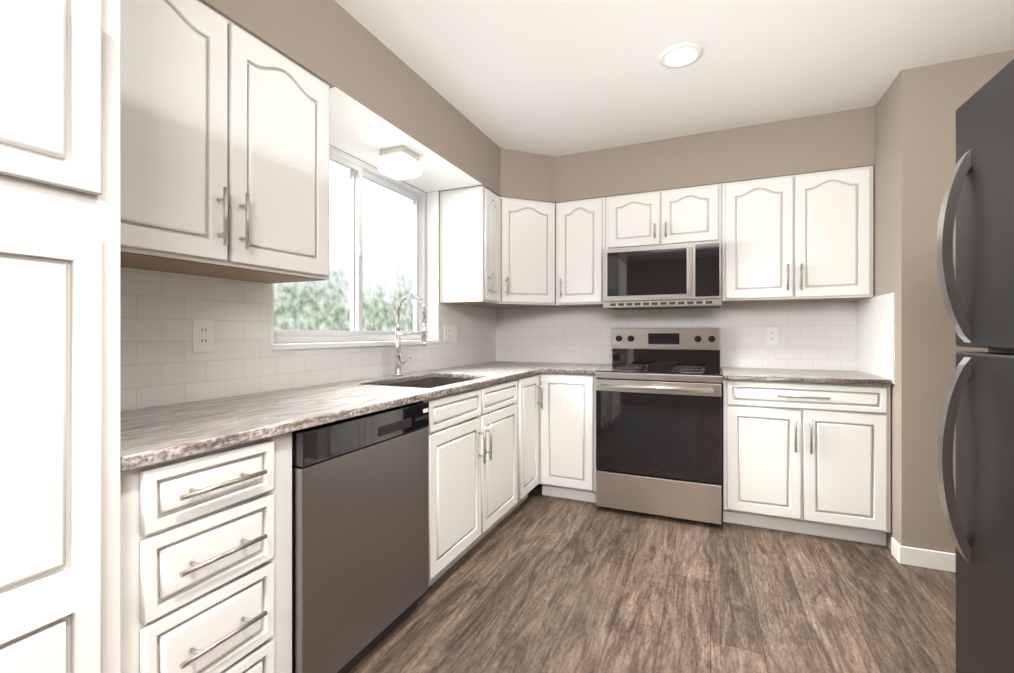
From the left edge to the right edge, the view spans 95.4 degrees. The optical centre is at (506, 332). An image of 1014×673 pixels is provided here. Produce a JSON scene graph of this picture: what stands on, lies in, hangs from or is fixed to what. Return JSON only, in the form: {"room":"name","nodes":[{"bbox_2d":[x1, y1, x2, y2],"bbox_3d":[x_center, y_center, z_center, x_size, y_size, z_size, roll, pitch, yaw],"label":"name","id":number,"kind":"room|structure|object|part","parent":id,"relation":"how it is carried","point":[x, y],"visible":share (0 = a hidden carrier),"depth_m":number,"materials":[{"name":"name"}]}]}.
{"room":"kitchen","nodes":[
{"label":"kitchen","id":0,"kind":"room"},
{"bbox_2d":[329,144,439,323],"bbox_3d":[-1.433,-0.082,1.270,0.200,2.500,6.200,0,0,24],"label":"wall","id":1,"kind":"structure","parent":0,"point":[426,241],"depth_m":3.22,"materials":[{"name":"beige paint"}]},
{"bbox_2d":[121,0,328,283],"bbox_3d":[-1.007,-0.599,1.498,0.391,0.779,0.865,0,0,24],"label":"upper cabinet","id":2,"kind":"object","parent":1,"relation":"attached to","point":[224,148],"visible":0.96,"depth_m":1.41,"materials":[{"name":"white paint"}]},
{"bbox_3d":[-0.938,-0.597,1.241,0.058,0.746,0.404,0,0,24],"label":"door","id":3,"kind":"part","parent":2,"relation":"part of","materials":[{"name":"white paint"}]},
{"bbox_3d":[-0.771,-0.597,1.623,0.058,0.746,0.404,0,0,24],"label":"door","id":4,"kind":"part","parent":2,"relation":"part of","materials":[{"name":"white paint"}]},
{"bbox_2d":[121,267,495,410],"bbox_3d":[-0.729,0.029,2.624,0.008,0.479,3.155,0,0,24],"label":"backsplash","id":5,"kind":"structure","parent":1,"relation":"attached to","point":[162,363],"depth_m":1.79,"materials":[{"name":"tile"}]},
{"bbox_2d":[192,319,213,352],"bbox_3d":[-1.122,0.010,1.704,0.008,0.124,0.078,0,0,24],"label":"electrical outlet","id":6,"kind":"object","parent":5,"relation":"attached to","point":[202,335],"visible":1,"depth_m":1.70,"materials":[{"name":"white plastic"}]},
{"bbox_2d":[444,325,456,342],"bbox_3d":[-0.405,0.006,3.342,0.010,0.124,0.178,0,0,24],"label":"outlet","id":7,"kind":"object","parent":5,"relation":"attached to","point":[450,333],"visible":1,"depth_m":3.33,"materials":[{"name":"white plastic"}]},
{"bbox_2d":[271,145,440,349],"bbox_3d":[-0.814,-0.453,2.619,0.187,1.056,1.344,0,0,24],"label":"window","id":8,"kind":"structure","parent":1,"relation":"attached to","point":[359,171],"depth_m":2.71,"materials":[{"name":"white plastic"}]},
{"bbox_2d":[329,87,481,192],"bbox_3d":[-0.627,-0.985,2.538,0.435,0.006,1.310,0,0,24],"label":"soffit underside","id":9,"kind":"structure","parent":1,"relation":"attached to","point":[358,130],"depth_m":2.38,"materials":[{"name":"paint"}]},
{"bbox_2d":[377,145,420,179],"bbox_3d":[-0.585,-0.921,2.515,0.190,0.125,0.190,0,0,24],"label":"flush-mount light","id":10,"kind":"object","parent":9,"relation":"attached to","point":[399,149],"depth_m":2.45,"materials":[{"name":"white glass"}]},
{"bbox_3d":[-0.585,-0.904,2.515,0.190,0.091,0.190,0,0,24],"label":"flush-mount light shade","id":11,"kind":"part","parent":10,"relation":"part of","materials":[{"name":"white glass"}]},
{"bbox_2d":[440,185,499,304],"bbox_3d":[-0.237,-0.599,3.264,0.391,0.779,0.272,0,0,24],"label":"upper cabinet","id":12,"kind":"object","parent":1,"relation":"attached to","point":[469,245],"visible":1,"depth_m":3.15,"materials":[{"name":"white paint"}]},
{"bbox_3d":[-0.084,-0.597,3.197,0.058,0.746,0.228,0,0,24],"label":"door","id":13,"kind":"part","parent":12,"relation":"part of","materials":[{"name":"white paint"}]},
{"bbox_2d":[465,196,564,308],"bbox_3d":[0.067,-0.599,3.632,0.658,0.779,0.667,0,0,24],"label":"upper cabinet","id":14,"kind":"object","parent":1,"relation":"attached to","point":[527,253],"visible":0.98,"depth_m":3.40,"materials":[{"name":"white paint"}]},
{"bbox_3d":[0.157,-0.597,3.403,0.310,0.746,0.319,0,0,24],"label":"door","id":15,"kind":"part","parent":14,"relation":"part of","materials":[{"name":"white paint"}]},
{"bbox_2d":[348,484,955,672],"bbox_3d":[0.119,1.218,0.702,3.500,0.100,6.400,0,0,24],"label":"floor","id":16,"kind":"structure","parent":0,"point":[535,581],"depth_m":1.98,"materials":[{"name":"brown wood"}]},
{"bbox_2d":[0,0,120,672],"bbox_3d":[-1.167,0.091,0.741,0.704,2.154,0.643,0,0,24],"label":"pantry cabinet","id":17,"kind":"object","parent":16,"relation":"on","point":[60,336],"visible":1,"depth_m":0.82,"materials":[{"name":"white paint"}]},
{"bbox_2d":[121,432,291,672],"bbox_3d":[-0.964,0.724,1.247,0.671,0.889,0.438,0,0,24],"label":"drawers","id":18,"kind":"object","parent":16,"relation":"on","point":[206,562],"visible":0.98,"depth_m":1.10,"materials":[{"name":"white paint"}]},
{"bbox_3d":[-0.689,0.939,1.110,0.058,0.200,0.318,0,0,24],"label":"drawer","id":19,"kind":"part","parent":18,"relation":"part of","materials":[{"name":"white paint"}]},
{"bbox_3d":[-0.689,0.727,1.110,0.058,0.200,0.318,0,0,24],"label":"drawer","id":20,"kind":"part","parent":18,"relation":"part of","materials":[{"name":"white paint"}]},
{"bbox_3d":[-0.689,0.527,1.110,0.058,0.175,0.318,0,0,24],"label":"drawer","id":21,"kind":"part","parent":18,"relation":"part of","materials":[{"name":"white paint"}]},
{"bbox_3d":[-0.689,0.360,1.110,0.058,0.135,0.318,0,0,24],"label":"drawer","id":22,"kind":"part","parent":18,"relation":"part of","materials":[{"name":"white paint"}]},
{"bbox_2d":[292,401,428,672],"bbox_3d":[-0.744,0.726,1.755,0.632,0.885,0.656,0,0,24],"label":"dishwasher","id":23,"kind":"object","parent":16,"relation":"on","point":[360,535],"visible":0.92,"depth_m":1.54,"materials":[{"name":"grey metal"}]},
{"bbox_2d":[423,379,517,586],"bbox_3d":[-0.403,0.724,2.534,0.671,0.889,1.030,0,0,24],"label":"base cabinet","id":24,"kind":"object","parent":16,"relation":"on","point":[473,466],"visible":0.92,"depth_m":2.29,"materials":[{"name":"white paint"}]},
{"bbox_2d":[121,361,611,470],"bbox_3d":[-0.255,0.363,2.412,1.024,0.230,3.140,0,0,24],"label":"countertop","id":25,"kind":"structure","parent":24,"relation":"on","point":[156,435],"depth_m":1.52,"materials":[{"name":"stone"}]},
{"bbox_2d":[393,294,426,375],"bbox_3d":[-0.537,0.012,2.670,0.227,0.472,0.142,0,0,24],"label":"pull-down faucet","id":26,"kind":"object","parent":25,"relation":"on","point":[399,362],"visible":1,"depth_m":2.65,"materials":[{"name":"silver metal"}]},
{"bbox_3d":[-0.222,0.748,2.182,0.058,0.616,0.486,0,0,24],"label":"door","id":27,"kind":"part","parent":24,"relation":"part of","materials":[{"name":"white paint"}]},
{"bbox_3d":[-0.022,0.748,2.640,0.058,0.616,0.486,0,0,24],"label":"door","id":28,"kind":"part","parent":24,"relation":"part of","materials":[{"name":"white paint"}]},
{"bbox_2d":[506,374,542,516],"bbox_3d":[-0.118,0.724,3.186,0.671,0.889,0.390,0,0,24],"label":"base cabinet","id":29,"kind":"object","parent":16,"relation":"on","point":[528,402],"visible":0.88,"depth_m":3.04,"materials":[{"name":"white paint"}]},
{"bbox_3d":[0.163,0.674,3.064,0.058,0.763,0.346,0,0,24],"label":"door","id":30,"kind":"part","parent":29,"relation":"part of","materials":[{"name":"white paint"}]},
{"bbox_2d":[539,373,596,502],"bbox_3d":[0.532,0.724,3.448,0.411,0.889,0.633,0,0,24],"label":"base cabinet","id":31,"kind":"object","parent":16,"relation":"on","point":[567,441],"visible":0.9,"depth_m":3.16,"materials":[{"name":"white paint"}]},
{"bbox_2d":[595,328,722,524],"bbox_3d":[1.048,0.566,3.156,0.760,1.205,0.734,0,0,24],"label":"range","id":32,"kind":"object","parent":16,"relation":"on","point":[658,421],"visible":1,"depth_m":2.90,"materials":[{"name":"grey metal"}]},
{"bbox_2d":[722,379,890,545],"bbox_3d":[1.790,0.724,2.878,0.810,0.889,0.671,0,0,24],"label":"base cabinet","id":33,"kind":"object","parent":16,"relation":"on","point":[807,458],"visible":0.94,"depth_m":2.60,"materials":[{"name":"white paint"}]},
{"bbox_3d":[1.488,0.748,2.675,0.376,0.616,0.058,0,0,24],"label":"door","id":34,"kind":"part","parent":33,"relation":"part of","materials":[{"name":"white paint"}]},
{"bbox_2d":[721,367,890,384],"bbox_3d":[1.788,0.263,2.885,0.802,0.030,0.640,0,0,24],"label":"countertop","id":35,"kind":"structure","parent":33,"relation":"on","point":[808,376],"depth_m":2.68,"materials":[{"name":"stone"}]},
{"bbox_3d":[1.667,0.360,2.597,0.766,0.135,0.058,0,0,24],"label":"drawer","id":36,"kind":"part","parent":33,"relation":"part of","materials":[{"name":"white paint"}]},
{"bbox_3d":[1.846,0.748,2.519,0.376,0.616,0.058,0,0,24],"label":"door","id":37,"kind":"part","parent":33,"relation":"part of","materials":[{"name":"white paint"}]},
{"bbox_2d":[936,58,1013,672],"bbox_3d":[1.313,0.298,0.694,0.804,1.740,0.760,0,0,24],"label":"refrigerator","id":38,"kind":"object","parent":16,"relation":"on","point":[977,408],"visible":1,"depth_m":1.06,"materials":[{"name":"grey metal"}]},
{"bbox_2d":[335,0,1013,156],"bbox_3d":[0.119,-1.382,0.702,3.500,0.100,6.400,0,0,24],"label":"ceiling","id":39,"kind":"structure","parent":0,"point":[555,78],"depth_m":2.21,"materials":[{"name":"paint"}]},
{"bbox_2d":[199,0,874,202],"bbox_3d":[0.339,-1.160,1.806,2.620,0.344,3.800,0,0,24],"label":"soffit","id":40,"kind":"structure","parent":39,"relation":"attached to","point":[332,43],"depth_m":2.81,"materials":[{"name":"beige paint"}]},
{"bbox_2d":[659,43,702,68],"bbox_3d":[0.833,-1.327,2.213,0.196,0.010,0.196,0,0,24],"label":"recessed light","id":41,"kind":"object","parent":39,"relation":"in","point":[681,55],"visible":1,"depth_m":2.21,"materials":[{"name":"white plastic"}]},
{"bbox_2d":[873,50,1013,553],"bbox_3d":[2.501,-0.082,2.636,0.680,2.500,0.950,0,0,24],"label":"wall","id":42,"kind":"structure","parent":0,"point":[916,108],"depth_m":2.31,"materials":[{"name":"beige paint"}]},
{"bbox_2d":[856,293,894,383],"bbox_3d":[2.164,0.029,2.723,0.008,0.479,0.660,0,0,24],"label":"backsplash","id":43,"kind":"structure","parent":42,"relation":"attached to","point":[875,336],"depth_m":2.66,"materials":[{"name":"tile"}]},
{"bbox_2d":[891,537,955,572],"bbox_3d":[2.223,1.123,2.289,0.472,0.090,0.117,0,0,24],"label":"baseboard","id":44,"kind":"structure","parent":42,"relation":"attached to","point":[929,559],"depth_m":2.29,"materials":[{"name":"white wood"}]},
{"bbox_3d":[1.047,-0.082,3.679,2.820,2.500,0.200,0,0,24],"label":"wall","id":45,"kind":"structure","parent":0,"visible":0},
{"bbox_2d":[556,197,605,306],"bbox_3d":[0.598,-0.599,3.551,0.375,0.779,0.391,0,0,24],"label":"upper cabinet","id":46,"kind":"object","parent":45,"relation":"attached to","point":[580,235],"visible":0.98,"depth_m":3.41,"materials":[{"name":"white paint"}]},
{"bbox_2d":[606,183,721,248],"bbox_3d":[1.122,-0.794,3.322,0.765,0.388,0.391,0,0,24],"label":"upper cabinet","id":47,"kind":"object","parent":45,"relation":"attached to","point":[680,215],"visible":1,"depth_m":3.17,"materials":[{"name":"white paint"}]},
{"bbox_3d":[0.887,-0.791,3.243,0.354,0.358,0.058,0,0,24],"label":"door","id":48,"kind":"part","parent":47,"relation":"part of","materials":[{"name":"white paint"}]},
{"bbox_2d":[603,241,720,309],"bbox_3d":[1.106,-0.386,3.289,0.760,0.418,0.445,0,0,24],"label":"microwave","id":49,"kind":"object","parent":47,"relation":"attached to","point":[679,276],"visible":1,"depth_m":3.10,"materials":[{"name":"grey metal"}]},
{"bbox_3d":[1.223,-0.791,3.096,0.354,0.358,0.058,0,0,24],"label":"door","id":50,"kind":"part","parent":47,"relation":"part of","materials":[{"name":"white paint"}]},
{"bbox_2d":[496,301,855,370],"bbox_3d":[1.097,0.029,3.544,2.604,0.479,0.008,0,0,24],"label":"backsplash","id":51,"kind":"structure","parent":45,"relation":"attached to","point":[817,335],"depth_m":3.33,"materials":[{"name":"tile"}]},
{"bbox_2d":[766,327,778,344],"bbox_3d":[1.845,0.022,3.208,0.078,0.124,0.008,0,0,24],"label":"electrical outlet","id":52,"kind":"object","parent":51,"relation":"attached to","point":[772,335],"visible":1,"depth_m":3.21,"materials":[{"name":"white plastic"}]},
{"bbox_2d":[721,166,872,303],"bbox_3d":[1.845,-0.599,3.006,0.810,0.779,0.391,0,0,24],"label":"upper cabinet","id":53,"kind":"object","parent":45,"relation":"attached to","point":[806,237],"visible":0.98,"depth_m":2.85,"materials":[{"name":"white paint"}]},
{"bbox_3d":[1.601,-0.597,2.932,0.377,0.746,0.058,0,0,24],"label":"door","id":54,"kind":"part","parent":53,"relation":"part of","materials":[{"name":"white paint"}]},
{"bbox_3d":[1.957,-0.597,2.776,0.377,0.746,0.058,0,0,24],"label":"door","id":55,"kind":"part","parent":53,"relation":"part of","materials":[{"name":"white paint"}]},
{"label":"outside","id":56,"kind":"structure","parent":0,"visible":0},
{"bbox_2d":[274,160,412,343],"bbox_3d":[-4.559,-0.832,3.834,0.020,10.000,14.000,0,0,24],"label":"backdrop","id":57,"kind":"structure","parent":56,"point":[344,198],"depth_m":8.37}
]}

